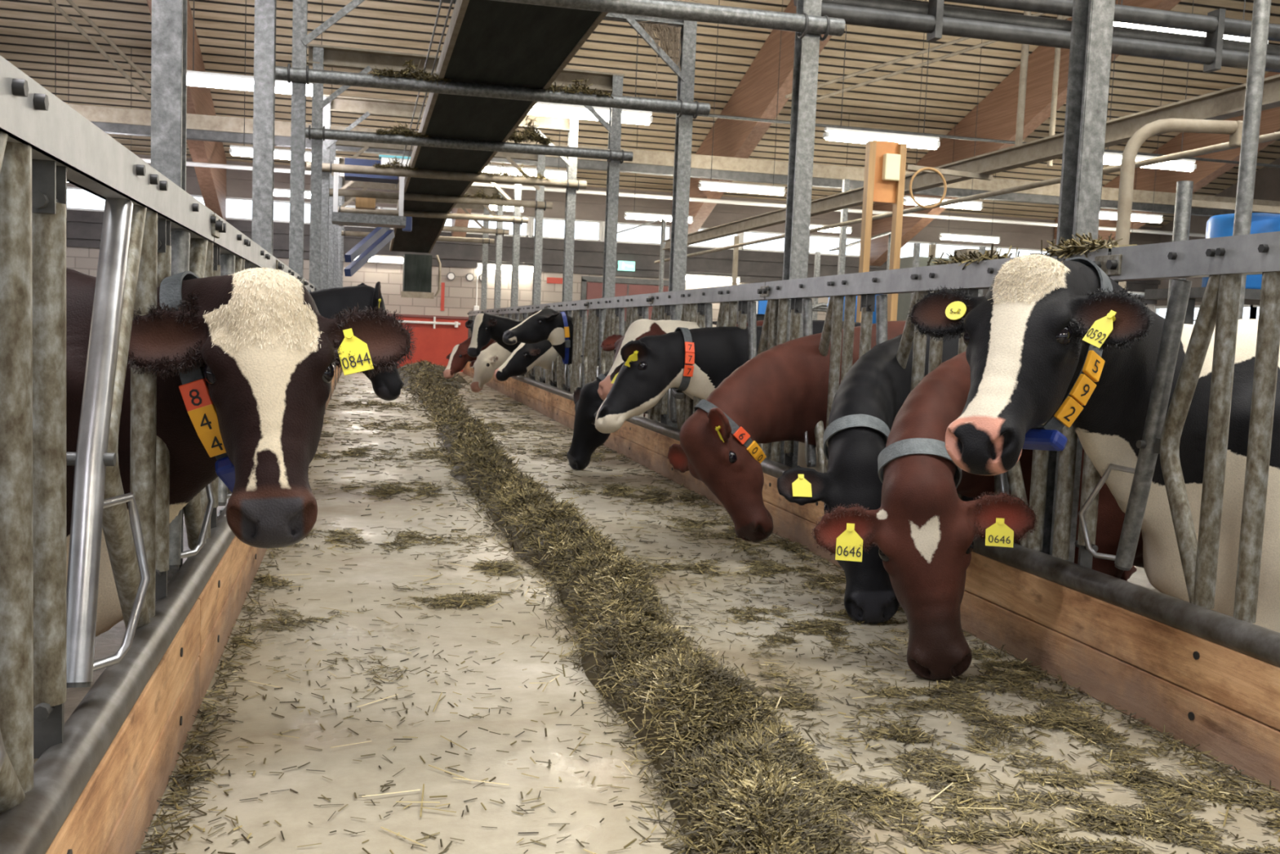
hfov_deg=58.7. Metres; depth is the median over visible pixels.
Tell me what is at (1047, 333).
cow
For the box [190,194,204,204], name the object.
window
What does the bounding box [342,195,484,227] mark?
beam
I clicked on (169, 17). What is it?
steel post
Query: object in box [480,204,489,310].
steel post
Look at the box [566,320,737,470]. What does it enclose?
cow
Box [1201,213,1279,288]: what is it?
drum
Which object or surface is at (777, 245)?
window
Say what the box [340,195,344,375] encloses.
steel post
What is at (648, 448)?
board
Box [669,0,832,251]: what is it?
roof beam
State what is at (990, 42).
rod
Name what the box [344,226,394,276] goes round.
beam
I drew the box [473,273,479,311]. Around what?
switch box
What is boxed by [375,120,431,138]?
tuft
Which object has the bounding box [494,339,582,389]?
cow
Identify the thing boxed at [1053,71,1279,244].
roof beam
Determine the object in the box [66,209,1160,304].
trim
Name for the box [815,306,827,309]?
divider
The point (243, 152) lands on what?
diffuser
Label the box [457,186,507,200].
tuft
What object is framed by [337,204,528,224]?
pipe
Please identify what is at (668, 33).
cobweb
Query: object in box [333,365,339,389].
board
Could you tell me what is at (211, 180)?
roof beam
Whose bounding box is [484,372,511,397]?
board
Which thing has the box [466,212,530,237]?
window
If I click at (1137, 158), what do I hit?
fluorescent light
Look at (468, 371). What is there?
board
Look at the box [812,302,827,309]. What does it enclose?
divider
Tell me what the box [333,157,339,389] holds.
steel post
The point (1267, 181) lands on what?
wall
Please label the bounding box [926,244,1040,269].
tuft
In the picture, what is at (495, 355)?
cow
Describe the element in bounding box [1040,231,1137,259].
tuft
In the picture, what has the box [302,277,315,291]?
fence
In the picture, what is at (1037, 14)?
rod
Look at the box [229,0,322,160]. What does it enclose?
fluorescent light
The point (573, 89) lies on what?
tuft
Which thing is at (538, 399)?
board
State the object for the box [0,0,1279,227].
ceiling
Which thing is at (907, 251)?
window
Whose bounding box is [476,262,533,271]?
fluorescent light
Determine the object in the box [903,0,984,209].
fluorescent light
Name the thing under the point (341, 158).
beam
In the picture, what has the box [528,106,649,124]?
diffuser
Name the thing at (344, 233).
pipe
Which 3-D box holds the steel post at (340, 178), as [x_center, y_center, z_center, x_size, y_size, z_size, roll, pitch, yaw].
[-4.695,-2.146,17.680,0.158,3.440,0.158,1,5,-14]
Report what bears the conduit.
attached to the wall at (1267, 181)
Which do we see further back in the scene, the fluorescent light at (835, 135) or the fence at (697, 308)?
the fluorescent light at (835, 135)
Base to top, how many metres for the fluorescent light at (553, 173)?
3.840 m
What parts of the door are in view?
frame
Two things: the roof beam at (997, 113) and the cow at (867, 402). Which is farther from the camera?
the roof beam at (997, 113)
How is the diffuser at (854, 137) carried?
attached to the fluorescent light at (835, 135)
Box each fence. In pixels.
[0,55,226,853]
[200,213,283,555]
[276,258,307,285]
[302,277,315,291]
[466,310,482,362]
[480,308,497,315]
[496,306,519,378]
[514,303,546,388]
[540,299,587,400]
[578,293,653,426]
[641,281,767,440]
[747,248,1124,591]
[1075,231,1279,667]
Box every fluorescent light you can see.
[54,0,56,96]
[130,53,131,151]
[186,0,312,95]
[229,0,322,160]
[273,84,332,197]
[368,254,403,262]
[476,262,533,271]
[481,107,566,178]
[489,132,524,212]
[528,33,653,124]
[624,93,693,222]
[685,273,740,282]
[697,0,785,195]
[809,113,852,233]
[822,23,940,149]
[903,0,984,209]
[938,128,1000,243]
[1099,0,1164,222]
[1102,0,1196,171]
[1113,0,1268,44]
[1130,158,1137,244]
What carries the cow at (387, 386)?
on the floor at (108, 642)
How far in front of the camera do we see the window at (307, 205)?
23.34 m
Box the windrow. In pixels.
[397,359,897,853]
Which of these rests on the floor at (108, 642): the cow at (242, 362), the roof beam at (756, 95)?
the cow at (242, 362)
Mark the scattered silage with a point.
(1173, 817)
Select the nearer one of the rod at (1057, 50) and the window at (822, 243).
the rod at (1057, 50)
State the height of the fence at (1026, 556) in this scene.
1.510 m
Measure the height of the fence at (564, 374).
1.510 m
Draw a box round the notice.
[546,276,562,284]
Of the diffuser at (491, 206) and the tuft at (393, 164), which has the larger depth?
the diffuser at (491, 206)
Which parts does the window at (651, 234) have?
pane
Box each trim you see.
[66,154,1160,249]
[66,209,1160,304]
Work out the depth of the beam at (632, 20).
7.54 m
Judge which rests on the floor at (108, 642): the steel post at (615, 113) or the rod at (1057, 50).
the steel post at (615, 113)
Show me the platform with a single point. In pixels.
(337, 218)
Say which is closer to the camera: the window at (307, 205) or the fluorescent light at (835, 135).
the fluorescent light at (835, 135)
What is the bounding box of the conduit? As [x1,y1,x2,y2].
[597,106,1279,167]
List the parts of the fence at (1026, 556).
locking lever, joint plate, release handle, locking lever, locking lever, rail, rail, locking lever, release handle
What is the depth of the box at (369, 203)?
13.92 m
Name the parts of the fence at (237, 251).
rail, locking lever, rail, joint plate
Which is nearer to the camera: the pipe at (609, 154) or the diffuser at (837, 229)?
the pipe at (609, 154)
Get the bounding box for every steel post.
[151,0,187,584]
[251,0,276,254]
[288,0,307,283]
[309,46,324,290]
[320,96,330,414]
[327,142,336,399]
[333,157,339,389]
[337,177,342,381]
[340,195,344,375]
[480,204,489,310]
[493,188,503,308]
[510,183,521,306]
[532,154,545,379]
[561,118,578,391]
[602,75,623,319]
[666,20,697,428]
[777,0,822,467]
[1040,0,1115,563]
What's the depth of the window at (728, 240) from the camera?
25.44 m
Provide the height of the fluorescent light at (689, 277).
0.128 m
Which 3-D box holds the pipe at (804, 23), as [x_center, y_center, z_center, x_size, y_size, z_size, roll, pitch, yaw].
[-0.382,-1.961,5.211,2.797,0.120,0.134,1,5,-14]
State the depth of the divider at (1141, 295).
8.55 m
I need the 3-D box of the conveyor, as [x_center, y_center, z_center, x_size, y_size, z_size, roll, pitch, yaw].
[-2.007,-2.112,11.663,0.936,1.193,19.798,1,5,-13]
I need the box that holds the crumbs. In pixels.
[135,421,1279,853]
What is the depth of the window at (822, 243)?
26.06 m
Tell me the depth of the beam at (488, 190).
17.75 m
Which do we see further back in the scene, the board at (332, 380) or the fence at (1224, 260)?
the board at (332, 380)
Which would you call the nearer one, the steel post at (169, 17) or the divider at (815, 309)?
the steel post at (169, 17)
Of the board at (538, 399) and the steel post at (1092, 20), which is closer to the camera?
the steel post at (1092, 20)
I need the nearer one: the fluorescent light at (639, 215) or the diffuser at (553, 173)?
the diffuser at (553, 173)
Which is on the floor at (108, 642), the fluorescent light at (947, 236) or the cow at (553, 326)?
the cow at (553, 326)
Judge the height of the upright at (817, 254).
2.646 m
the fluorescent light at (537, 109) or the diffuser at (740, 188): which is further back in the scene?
the diffuser at (740, 188)
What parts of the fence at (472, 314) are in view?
rail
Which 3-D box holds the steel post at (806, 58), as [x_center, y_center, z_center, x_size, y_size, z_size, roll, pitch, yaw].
[0.815,-1.794,5.591,0.173,5.178,0.173,1,5,-14]
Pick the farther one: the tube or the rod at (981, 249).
the rod at (981, 249)
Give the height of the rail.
0.150 m
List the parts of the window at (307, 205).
pane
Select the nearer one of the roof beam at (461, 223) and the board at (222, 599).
the board at (222, 599)
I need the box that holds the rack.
[1144,200,1279,324]
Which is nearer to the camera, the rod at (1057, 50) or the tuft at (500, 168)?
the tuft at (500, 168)
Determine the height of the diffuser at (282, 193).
0.083 m
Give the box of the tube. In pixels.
[1167,180,1193,303]
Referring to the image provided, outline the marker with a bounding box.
[440,282,444,311]
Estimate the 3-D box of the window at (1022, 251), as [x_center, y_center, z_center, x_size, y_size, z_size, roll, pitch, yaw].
[9.148,-4.046,27.253,1.572,0.454,0.095,1,5,-14]
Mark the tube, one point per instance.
(1184, 194)
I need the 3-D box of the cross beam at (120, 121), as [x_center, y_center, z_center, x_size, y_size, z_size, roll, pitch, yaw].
[-0.146,-4.096,17.544,30.020,0.332,0.205,1,5,-14]
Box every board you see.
[45,599,199,853]
[197,535,266,708]
[325,370,334,408]
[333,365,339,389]
[462,361,474,377]
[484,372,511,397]
[511,377,551,417]
[551,392,618,452]
[617,420,724,507]
[762,472,842,568]
[960,551,1279,793]
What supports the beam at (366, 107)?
attached to the steel post at (326, 113)
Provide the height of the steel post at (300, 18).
3.440 m
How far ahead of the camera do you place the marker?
24.01 m
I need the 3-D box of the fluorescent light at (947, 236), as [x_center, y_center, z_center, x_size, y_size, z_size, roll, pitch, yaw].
[6.586,-4.814,22.502,1.304,2.263,0.095,1,5,-14]
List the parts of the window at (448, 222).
pane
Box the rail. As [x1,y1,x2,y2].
[662,73,1279,249]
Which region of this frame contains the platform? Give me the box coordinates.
[331,160,406,228]
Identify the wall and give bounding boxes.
[66,246,1154,320]
[1154,157,1279,306]
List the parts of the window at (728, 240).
pane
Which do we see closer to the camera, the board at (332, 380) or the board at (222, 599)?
the board at (222, 599)
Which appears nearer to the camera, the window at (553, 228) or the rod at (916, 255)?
the rod at (916, 255)
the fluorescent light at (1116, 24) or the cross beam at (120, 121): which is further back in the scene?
the cross beam at (120, 121)
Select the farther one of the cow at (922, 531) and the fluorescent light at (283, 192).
the fluorescent light at (283, 192)
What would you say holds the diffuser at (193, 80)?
attached to the fluorescent light at (193, 80)
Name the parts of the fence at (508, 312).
rail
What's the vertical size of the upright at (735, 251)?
2.962 m
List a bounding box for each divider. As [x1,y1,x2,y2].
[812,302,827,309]
[812,308,826,312]
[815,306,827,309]
[1127,291,1164,300]
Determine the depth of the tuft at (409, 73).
7.15 m
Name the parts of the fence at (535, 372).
locking lever, rail, rail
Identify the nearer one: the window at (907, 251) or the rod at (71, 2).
the rod at (71, 2)
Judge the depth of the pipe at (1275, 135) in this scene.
9.32 m
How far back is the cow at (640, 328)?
6.80 m
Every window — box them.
[66,186,105,211]
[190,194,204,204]
[226,196,289,222]
[303,201,378,227]
[379,206,452,232]
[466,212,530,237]
[529,216,602,241]
[601,221,670,245]
[687,227,741,249]
[740,231,784,252]
[808,234,860,257]
[900,240,933,257]
[933,242,994,257]
[994,246,1049,257]
[1154,304,1251,324]
[1248,304,1259,319]
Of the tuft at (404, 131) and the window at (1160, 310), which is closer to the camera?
the tuft at (404, 131)
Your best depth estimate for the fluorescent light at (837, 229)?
21.85 m
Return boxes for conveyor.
[389,0,608,298]
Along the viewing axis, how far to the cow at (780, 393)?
4.87 m
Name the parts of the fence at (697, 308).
locking lever, joint plate, rail, release handle, locking lever, locking lever, rail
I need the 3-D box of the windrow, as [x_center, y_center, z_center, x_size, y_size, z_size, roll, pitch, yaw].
[-2.035,-0.202,11.296,2.037,0.391,22.071,1,5,-11]
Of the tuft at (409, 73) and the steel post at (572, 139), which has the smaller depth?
the tuft at (409, 73)
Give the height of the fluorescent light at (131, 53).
2.263 m
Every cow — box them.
[33,266,416,764]
[307,281,404,400]
[443,336,496,378]
[465,312,570,391]
[469,340,645,417]
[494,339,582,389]
[502,307,626,364]
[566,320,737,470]
[594,320,873,471]
[597,319,763,400]
[667,320,1136,581]
[777,333,978,623]
[810,351,1143,680]
[907,253,1279,632]
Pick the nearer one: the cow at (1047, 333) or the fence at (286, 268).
the cow at (1047, 333)
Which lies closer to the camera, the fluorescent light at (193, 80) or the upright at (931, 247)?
the fluorescent light at (193, 80)
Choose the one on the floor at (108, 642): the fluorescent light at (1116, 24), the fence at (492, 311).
the fence at (492, 311)
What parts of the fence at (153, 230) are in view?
release handle, rail, rail, release handle, locking lever, release handle, joint plate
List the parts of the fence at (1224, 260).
release handle, joint plate, locking lever, rail, rail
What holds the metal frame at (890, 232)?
on the floor at (108, 642)
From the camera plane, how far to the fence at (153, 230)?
1.59 m
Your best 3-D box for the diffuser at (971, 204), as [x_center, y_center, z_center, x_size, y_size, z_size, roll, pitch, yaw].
[4.574,-3.365,17.208,1.248,0.083,0.087,1,5,-14]
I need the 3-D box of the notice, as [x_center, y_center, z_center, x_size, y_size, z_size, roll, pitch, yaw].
[-1.803,-3.156,24.558,0.411,0.126,0.024,1,5,-14]
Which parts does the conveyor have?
blue motor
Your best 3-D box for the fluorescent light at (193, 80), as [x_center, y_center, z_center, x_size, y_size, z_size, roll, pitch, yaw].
[-3.507,-5.771,10.287,1.304,5.352,0.095,1,5,-14]
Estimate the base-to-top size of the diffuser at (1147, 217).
0.083 m
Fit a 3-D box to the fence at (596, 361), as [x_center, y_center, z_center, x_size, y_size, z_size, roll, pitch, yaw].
[-0.256,-0.319,9.450,0.123,1.510,2.669,1,5,-14]
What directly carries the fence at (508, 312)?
on the floor at (108, 642)
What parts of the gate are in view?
frame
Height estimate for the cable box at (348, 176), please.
0.198 m
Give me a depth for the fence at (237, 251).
3.48 m
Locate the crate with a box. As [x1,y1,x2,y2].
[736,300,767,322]
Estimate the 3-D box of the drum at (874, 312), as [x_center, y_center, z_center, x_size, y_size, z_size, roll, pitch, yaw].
[2.067,-1.186,10.923,0.542,0.498,0.542,1,5,-14]
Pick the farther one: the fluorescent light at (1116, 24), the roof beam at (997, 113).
the roof beam at (997, 113)
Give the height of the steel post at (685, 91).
3.440 m
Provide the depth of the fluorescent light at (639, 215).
20.98 m
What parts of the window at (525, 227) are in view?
pane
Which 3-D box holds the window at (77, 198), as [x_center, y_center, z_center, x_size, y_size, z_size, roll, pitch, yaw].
[-10.798,-4.460,22.365,1.572,0.454,0.095,1,5,-14]
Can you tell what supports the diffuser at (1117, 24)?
attached to the fluorescent light at (1116, 24)
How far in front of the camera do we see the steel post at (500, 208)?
18.18 m
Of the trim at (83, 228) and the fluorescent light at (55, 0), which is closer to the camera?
the fluorescent light at (55, 0)
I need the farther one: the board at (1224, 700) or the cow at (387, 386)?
the cow at (387, 386)
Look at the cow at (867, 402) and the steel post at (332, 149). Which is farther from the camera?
the steel post at (332, 149)
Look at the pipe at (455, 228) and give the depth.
17.97 m
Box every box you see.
[344,157,399,183]
[355,196,375,209]
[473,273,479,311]
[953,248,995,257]
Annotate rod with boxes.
[48,0,151,102]
[66,0,151,85]
[785,12,1045,98]
[816,15,1071,101]
[910,243,919,303]
[977,246,986,296]
[1014,10,1031,145]
[1046,14,1062,166]
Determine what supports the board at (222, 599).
on the floor at (293, 811)
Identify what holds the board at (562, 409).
on the floor at (293, 811)
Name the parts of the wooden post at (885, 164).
arm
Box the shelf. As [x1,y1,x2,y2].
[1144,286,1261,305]
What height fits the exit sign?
0.205 m
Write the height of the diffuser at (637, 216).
0.083 m
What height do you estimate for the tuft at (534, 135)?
0.283 m
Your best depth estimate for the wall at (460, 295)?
24.08 m
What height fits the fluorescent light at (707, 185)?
3.840 m
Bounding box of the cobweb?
[636,20,681,96]
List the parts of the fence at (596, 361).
release handle, locking lever, release handle, locking lever, rail, locking lever, rail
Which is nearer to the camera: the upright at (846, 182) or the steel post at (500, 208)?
the upright at (846, 182)
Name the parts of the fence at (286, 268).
rail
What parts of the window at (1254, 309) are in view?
pane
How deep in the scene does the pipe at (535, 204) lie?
13.67 m
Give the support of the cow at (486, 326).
on the floor at (108, 642)
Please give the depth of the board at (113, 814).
2.01 m
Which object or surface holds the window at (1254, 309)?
in the wall at (1267, 181)
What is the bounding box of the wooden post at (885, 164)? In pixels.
[856,139,992,322]
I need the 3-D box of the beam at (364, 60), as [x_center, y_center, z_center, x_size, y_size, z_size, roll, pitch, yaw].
[-1.429,-2.807,9.554,2.623,0.520,0.115,1,5,-14]
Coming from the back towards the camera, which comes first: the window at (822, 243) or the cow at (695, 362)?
the window at (822, 243)
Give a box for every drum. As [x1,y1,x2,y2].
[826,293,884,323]
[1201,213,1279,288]
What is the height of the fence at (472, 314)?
1.510 m
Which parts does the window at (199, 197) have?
pane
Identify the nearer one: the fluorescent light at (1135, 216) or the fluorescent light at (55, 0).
the fluorescent light at (55, 0)
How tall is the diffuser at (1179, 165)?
0.083 m
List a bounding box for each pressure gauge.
[446,271,455,279]
[465,272,474,281]
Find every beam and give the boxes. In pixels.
[66,103,1279,216]
[146,0,226,220]
[301,0,688,80]
[306,43,624,134]
[323,93,578,166]
[330,140,540,190]
[335,156,515,207]
[339,176,504,215]
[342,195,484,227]
[344,226,394,276]
[451,181,477,237]
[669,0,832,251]
[869,0,1181,266]
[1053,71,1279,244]
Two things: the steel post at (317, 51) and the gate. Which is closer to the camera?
the steel post at (317, 51)
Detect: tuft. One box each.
[369,58,451,85]
[371,155,419,170]
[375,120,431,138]
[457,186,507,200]
[476,161,550,181]
[500,114,554,146]
[542,73,613,98]
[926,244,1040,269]
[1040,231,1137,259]
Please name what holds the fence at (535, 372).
on the floor at (108, 642)
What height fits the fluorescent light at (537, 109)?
5.352 m
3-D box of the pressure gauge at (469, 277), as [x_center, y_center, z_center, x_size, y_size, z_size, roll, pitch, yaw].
[-3.597,-3.166,24.076,0.174,0.169,0.087,1,5,-14]
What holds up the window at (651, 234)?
in the wall at (460, 295)
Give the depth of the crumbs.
2.66 m
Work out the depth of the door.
24.87 m
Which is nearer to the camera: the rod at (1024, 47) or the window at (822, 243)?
the rod at (1024, 47)
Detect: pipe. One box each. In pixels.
[141,158,1205,237]
[275,63,710,119]
[305,124,633,164]
[306,160,586,191]
[328,188,552,210]
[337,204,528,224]
[338,224,509,235]
[341,229,494,244]
[493,0,845,40]
[653,131,1279,263]
[793,0,1279,72]
[1115,118,1243,289]
[1232,0,1271,319]
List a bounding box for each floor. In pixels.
[63,413,1160,724]
[138,370,1279,853]
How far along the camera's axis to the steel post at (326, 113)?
11.32 m
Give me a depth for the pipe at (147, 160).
22.42 m
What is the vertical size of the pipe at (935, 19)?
0.332 m
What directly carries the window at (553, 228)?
in the wall at (460, 295)
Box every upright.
[731,235,739,284]
[812,251,820,319]
[837,178,849,275]
[928,244,935,257]
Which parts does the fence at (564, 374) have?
release handle, locking lever, rail, release handle, rail, locking lever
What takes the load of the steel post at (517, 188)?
on the floor at (108, 642)
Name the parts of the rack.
leg, rail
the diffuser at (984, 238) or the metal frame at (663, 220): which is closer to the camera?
the metal frame at (663, 220)
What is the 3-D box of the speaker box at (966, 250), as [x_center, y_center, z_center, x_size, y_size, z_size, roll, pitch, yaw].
[3.059,-0.578,10.639,0.284,2.133,0.257,1,5,-14]
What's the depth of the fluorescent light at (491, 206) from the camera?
20.37 m
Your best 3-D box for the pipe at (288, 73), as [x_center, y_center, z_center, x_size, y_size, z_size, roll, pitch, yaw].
[-0.901,-2.158,7.344,2.797,0.120,0.134,1,5,-14]
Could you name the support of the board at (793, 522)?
on the floor at (293, 811)
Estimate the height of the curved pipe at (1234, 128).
2.118 m
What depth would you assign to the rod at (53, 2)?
14.23 m
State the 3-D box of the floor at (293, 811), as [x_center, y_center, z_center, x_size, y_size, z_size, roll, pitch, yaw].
[-0.718,0.605,6.248,2.394,0.395,36.656,1,5,-14]
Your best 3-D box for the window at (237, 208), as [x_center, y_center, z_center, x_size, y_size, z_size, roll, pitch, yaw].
[-7.729,-4.397,23.117,1.572,0.454,0.095,1,5,-14]
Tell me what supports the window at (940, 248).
in the wall at (460, 295)
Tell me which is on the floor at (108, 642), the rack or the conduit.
the rack
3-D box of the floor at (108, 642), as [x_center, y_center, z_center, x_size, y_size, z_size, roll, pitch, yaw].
[2.328,0.944,7.020,29.941,0.395,36.656,1,5,-14]
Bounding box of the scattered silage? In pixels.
[144,377,1279,853]
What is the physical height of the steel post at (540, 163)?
3.440 m
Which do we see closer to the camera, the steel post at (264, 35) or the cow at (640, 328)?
the steel post at (264, 35)
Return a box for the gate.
[386,313,468,372]
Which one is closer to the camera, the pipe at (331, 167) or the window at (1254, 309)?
the pipe at (331, 167)
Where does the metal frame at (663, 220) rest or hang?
on the floor at (108, 642)
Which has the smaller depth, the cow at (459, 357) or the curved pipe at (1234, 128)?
the curved pipe at (1234, 128)
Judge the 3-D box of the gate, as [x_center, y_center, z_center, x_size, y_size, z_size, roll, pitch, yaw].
[-4.547,-1.674,22.681,2.330,1.130,0.158,1,5,-14]
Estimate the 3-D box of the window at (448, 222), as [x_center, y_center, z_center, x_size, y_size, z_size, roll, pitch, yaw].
[-4.661,-4.333,23.869,1.572,0.454,0.095,1,5,-14]
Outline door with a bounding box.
[580,275,668,320]
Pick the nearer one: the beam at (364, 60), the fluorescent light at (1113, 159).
the beam at (364, 60)
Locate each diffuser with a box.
[186,75,312,95]
[231,148,311,160]
[273,190,310,197]
[481,167,566,178]
[489,204,522,212]
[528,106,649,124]
[625,213,691,222]
[699,183,783,195]
[809,226,850,233]
[825,132,937,149]
[903,198,981,209]
[940,235,999,243]
[1099,213,1161,222]
[1102,155,1193,171]
[1113,21,1250,41]
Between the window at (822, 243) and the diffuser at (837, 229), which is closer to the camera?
the diffuser at (837, 229)
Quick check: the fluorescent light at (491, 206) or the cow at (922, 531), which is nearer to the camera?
the cow at (922, 531)
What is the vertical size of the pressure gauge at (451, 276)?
0.169 m
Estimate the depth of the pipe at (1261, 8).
3.52 m
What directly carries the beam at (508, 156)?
attached to the steel post at (332, 149)
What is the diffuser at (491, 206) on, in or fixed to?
attached to the fluorescent light at (491, 206)
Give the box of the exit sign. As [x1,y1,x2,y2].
[617,260,635,271]

